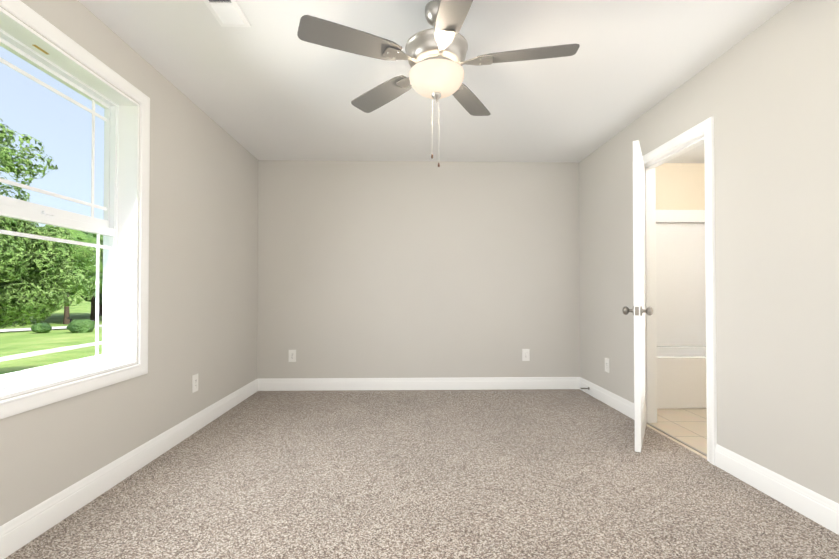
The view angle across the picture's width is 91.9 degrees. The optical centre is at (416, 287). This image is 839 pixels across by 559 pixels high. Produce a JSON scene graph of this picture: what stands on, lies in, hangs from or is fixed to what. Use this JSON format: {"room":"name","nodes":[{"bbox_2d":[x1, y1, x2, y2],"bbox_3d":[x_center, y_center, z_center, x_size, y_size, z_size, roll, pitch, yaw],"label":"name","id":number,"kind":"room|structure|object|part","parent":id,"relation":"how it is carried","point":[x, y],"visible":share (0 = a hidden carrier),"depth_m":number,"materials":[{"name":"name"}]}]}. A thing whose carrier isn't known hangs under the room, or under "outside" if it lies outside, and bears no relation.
{"room":"empty bedroom","nodes":[
{"label":"empty bedroom","id":0,"kind":"room"},
{"bbox_2d":[0,0,257,525],"bbox_3d":[-1.722,-0.159,1.909,0.190,2.440,4.764,0,-1,-1],"label":"wall","id":1,"kind":"structure","parent":0,"point":[203,260],"depth_m":2.70,"materials":[{"name":"paint"}]},
{"bbox_2d":[0,0,149,418],"bbox_3d":[-1.711,-0.322,1.915,0.206,1.674,1.088,0,-1,-1],"label":"window","id":2,"kind":"structure","parent":1,"relation":"in","point":[106,226],"depth_m":2.24,"materials":[{"name":"white plastic"}]},
{"bbox_2d":[33,45,48,53],"bbox_3d":[-1.694,-1.071,1.828,0.013,0.002,0.070,0,-1,-1],"label":"window latch","id":3,"kind":"object","parent":2,"relation":"attached to","point":[39,48],"visible":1,"depth_m":1.82,"materials":[{"name":"gold metal"}]},
{"bbox_2d":[0,378,259,558],"bbox_3d":[-1.619,0.997,1.897,0.015,0.127,4.764,0,-1,-1],"label":"baseboard","id":4,"kind":"structure","parent":1,"relation":"attached to","point":[23,529],"depth_m":2.08,"materials":[{"name":"white wood"}]},
{"bbox_2d":[192,374,197,392],"bbox_3d":[-1.650,0.715,3.025,0.007,0.128,0.078,0,-1,-1],"label":"electrical outlet","id":5,"kind":"object","parent":1,"relation":"attached to","point":[195,383],"visible":1,"depth_m":3.01,"materials":[{"name":"white plastic"}]},
{"bbox_2d":[257,160,579,377],"bbox_3d":[0.840,-0.129,4.410,5.430,2.440,0.120,0,-1,-1],"label":"wall","id":6,"kind":"structure","parent":0,"point":[399,269],"depth_m":4.33,"materials":[{"name":"paint"}]},
{"bbox_2d":[289,350,295,361],"bbox_3d":[-1.316,0.725,4.286,0.078,0.128,0.007,0,-1,-1],"label":"electrical outlet","id":7,"kind":"object","parent":6,"relation":"attached to","point":[292,355],"visible":1,"depth_m":4.29,"materials":[{"name":"white plastic"}]},
{"bbox_2d":[260,377,579,390],"bbox_3d":[0.052,1.027,4.311,3.410,0.127,0.015,0,-1,-1],"label":"baseboard","id":8,"kind":"structure","parent":6,"relation":"attached to","point":[462,383],"depth_m":4.30,"materials":[{"name":"white wood"}]},
{"bbox_2d":[522,349,529,360],"bbox_3d":[1.170,0.726,4.344,0.078,0.128,0.007,0,-1,-1],"label":"electrical outlet","id":9,"kind":"object","parent":6,"relation":"attached to","point":[525,354],"visible":1,"depth_m":4.34,"materials":[{"name":"white plastic"}]},
{"bbox_2d":[5,389,838,558],"bbox_3d":[-0.003,1.121,1.933,3.630,0.120,5.004,0,-1,-1],"label":"floor carpet","id":10,"kind":"object","parent":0,"point":[471,474],"visible":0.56,"depth_m":2.10,"materials":[{"name":"grey carpet"}]},
{"bbox_2d":[78,0,793,162],"bbox_3d":[0.897,-1.438,1.985,5.430,0.120,5.004,0,-1,-1],"label":"ceiling","id":11,"kind":"structure","parent":0,"point":[268,84],"depth_m":2.57,"materials":[{"name":"paint"}]},
{"bbox_2d":[203,0,250,26],"bbox_3d":[-0.946,-1.372,1.977,0.155,0.012,0.312,0,-1,-1],"label":"ceiling vent","id":12,"kind":"object","parent":11,"relation":"in","point":[227,13],"visible":1,"depth_m":2.02,"materials":[{"name":"grey"}]},
{"bbox_2d":[297,0,579,166],"bbox_3d":[0.115,-0.998,1.965,1.274,0.761,1.255,0,-1,-1],"label":"ceiling fan","id":13,"kind":"object","parent":11,"relation":"hanging from","point":[435,56],"visible":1,"depth_m":1.89,"materials":[{"name":"grey metal"}]},
{"bbox_3d":[0.097,-1.000,1.997,0.272,0.099,0.272,0,-1,-1],"label":"lamp shade","id":14,"kind":"part","parent":13,"relation":"part of","materials":[{"name":"white glass"}]},
{"bbox_2d":[646,408,706,458],"bbox_3d":[2.683,1.137,3.220,1.800,0.120,2.554,0,-1,-1],"label":"floor","id":15,"kind":"structure","parent":0,"point":[688,426],"depth_m":3.16,"materials":[{"name":"beige tile"}]},
{"bbox_2d":[656,210,706,408],"bbox_3d":[2.665,0.129,4.005,1.554,1.915,0.750,0,-1,-1],"label":"bathtub","id":16,"kind":"object","parent":15,"relation":"on","point":[681,307],"visible":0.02,"depth_m":4.37,"materials":[{"name":"white plastic"}]},
{"bbox_2d":[655,163,704,209],"bbox_3d":[2.656,-0.128,4.389,1.558,2.439,0.005,0,-1,-1],"label":"wall","id":17,"kind":"structure","parent":0,"point":[679,186],"depth_m":4.40,"materials":[{"name":"paint"}]},
{"bbox_2d":[579,0,838,503],"bbox_3d":[1.872,-0.158,1.992,0.120,2.440,4.764,0,-1,-1],"label":"wall","id":18,"kind":"structure","parent":0,"point":[766,94],"depth_m":2.12,"materials":[{"name":"paint"}]},
{"bbox_2d":[605,358,608,372],"bbox_3d":[1.766,0.724,3.767,0.007,0.128,0.078,0,-1,-1],"label":"electrical outlet","id":19,"kind":"object","parent":18,"relation":"attached to","point":[606,364],"visible":1,"depth_m":3.75,"materials":[{"name":"white plastic"}]},
{"bbox_2d":[580,377,633,419],"bbox_3d":[1.761,1.021,3.813,0.015,0.127,1.042,0,-1,-1],"label":"baseboard","id":20,"kind":"structure","parent":18,"relation":"attached to","point":[622,405],"depth_m":3.71,"materials":[{"name":"white wood"}]},
{"bbox_2d":[633,140,646,451],"bbox_3d":[1.610,0.057,2.920,0.036,2.013,0.707,0,-1,32],"label":"door","id":21,"kind":"structure","parent":18,"relation":"in","point":[640,386],"depth_m":2.63,"materials":[{"name":"white wood"}]},
{"bbox_2d":[622,306,652,315],"bbox_3d":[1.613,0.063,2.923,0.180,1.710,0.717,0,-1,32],"label":"door knob","id":22,"kind":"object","parent":21,"relation":"attached to","point":[626,310],"depth_m":2.64,"materials":[{"name":"silver metal"}]},
{"bbox_2d":[633,116,716,464],"bbox_3d":[1.851,0.021,2.876,0.159,2.104,0.860,0,-1,-1],"label":"door frame","id":23,"kind":"structure","parent":18,"relation":"attached to","point":[706,127],"depth_m":2.67,"materials":[{"name":"white wood"}]},
{"bbox_2d":[715,444,838,534],"bbox_3d":[1.826,0.987,1.028,0.015,0.127,2.808,0,-1,-1],"label":"baseboard","id":24,"kind":"structure","parent":18,"relation":"attached to","point":[816,507],"depth_m":2.00,"materials":[{"name":"white wood"}]},
{"label":"outside","id":25,"kind":"structure","parent":0,"visible":0},
{"bbox_2d":[0,296,101,374],"bbox_3d":[-66.120,2.898,53.362,170.000,3.386,170.000,0,-1,-1],"label":"lawn","id":26,"kind":"structure","parent":25,"point":[29,343],"depth_m":28.09,"materials":[{"name":"green plant"}]},
{"bbox_2d":[0,118,102,328],"bbox_3d":[-14.268,-1.239,11.909,6.712,9.186,9.344,0,-1,-1],"label":"tree","id":27,"kind":"object","parent":26,"relation":"on","point":[22,269],"depth_m":12.93,"materials":[{"name":"green plant"}]},
{"bbox_2d":[37,225,102,323],"bbox_3d":[-41.398,-1.587,48.069,10.373,11.911,11.334,0,-1,-1],"label":"tree","id":28,"kind":"object","parent":26,"relation":"on","point":[86,238],"depth_m":47.88,"materials":[{"name":"green plant"}]},
{"bbox_2d":[64,231,102,320],"bbox_3d":[-42.500,-1.635,53.639,11.964,12.178,12.490,0,-1,-1],"label":"tree","id":29,"kind":"object","parent":26,"relation":"on","point":[93,313],"depth_m":53.78,"materials":[{"name":"green plant"}]},
{"bbox_2d":[81,293,102,315],"bbox_3d":[-49.923,-2.111,64.484,13.589,13.274,12.838,0,-1,-1],"label":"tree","id":30,"kind":"object","parent":26,"relation":"on","point":[100,303],"depth_m":63.40,"materials":[{"name":"green plant"}]},
{"bbox_3d":[-49.923,-2.933,64.494,13.589,11.629,12.838,0,-1,-1],"label":"crown","id":31,"kind":"part","parent":30,"relation":"part of","materials":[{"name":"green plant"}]},
{"bbox_2d":[99,242,102,278],"bbox_3d":[-36.852,-1.280,52.628,7.744,11.454,8.908,0,-1,-1],"label":"tree","id":32,"kind":"object","parent":26,"relation":"on","point":[100,275],"depth_m":48.97,"materials":[{"name":"green plant"}]},
{"bbox_2d":[0,325,101,331],"bbox_3d":[-29.578,3.959,27.488,48.271,0.213,65.733,0,-1,-1],"label":"road","id":33,"kind":"structure","parent":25,"point":[26,329],"depth_m":39.58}
]}

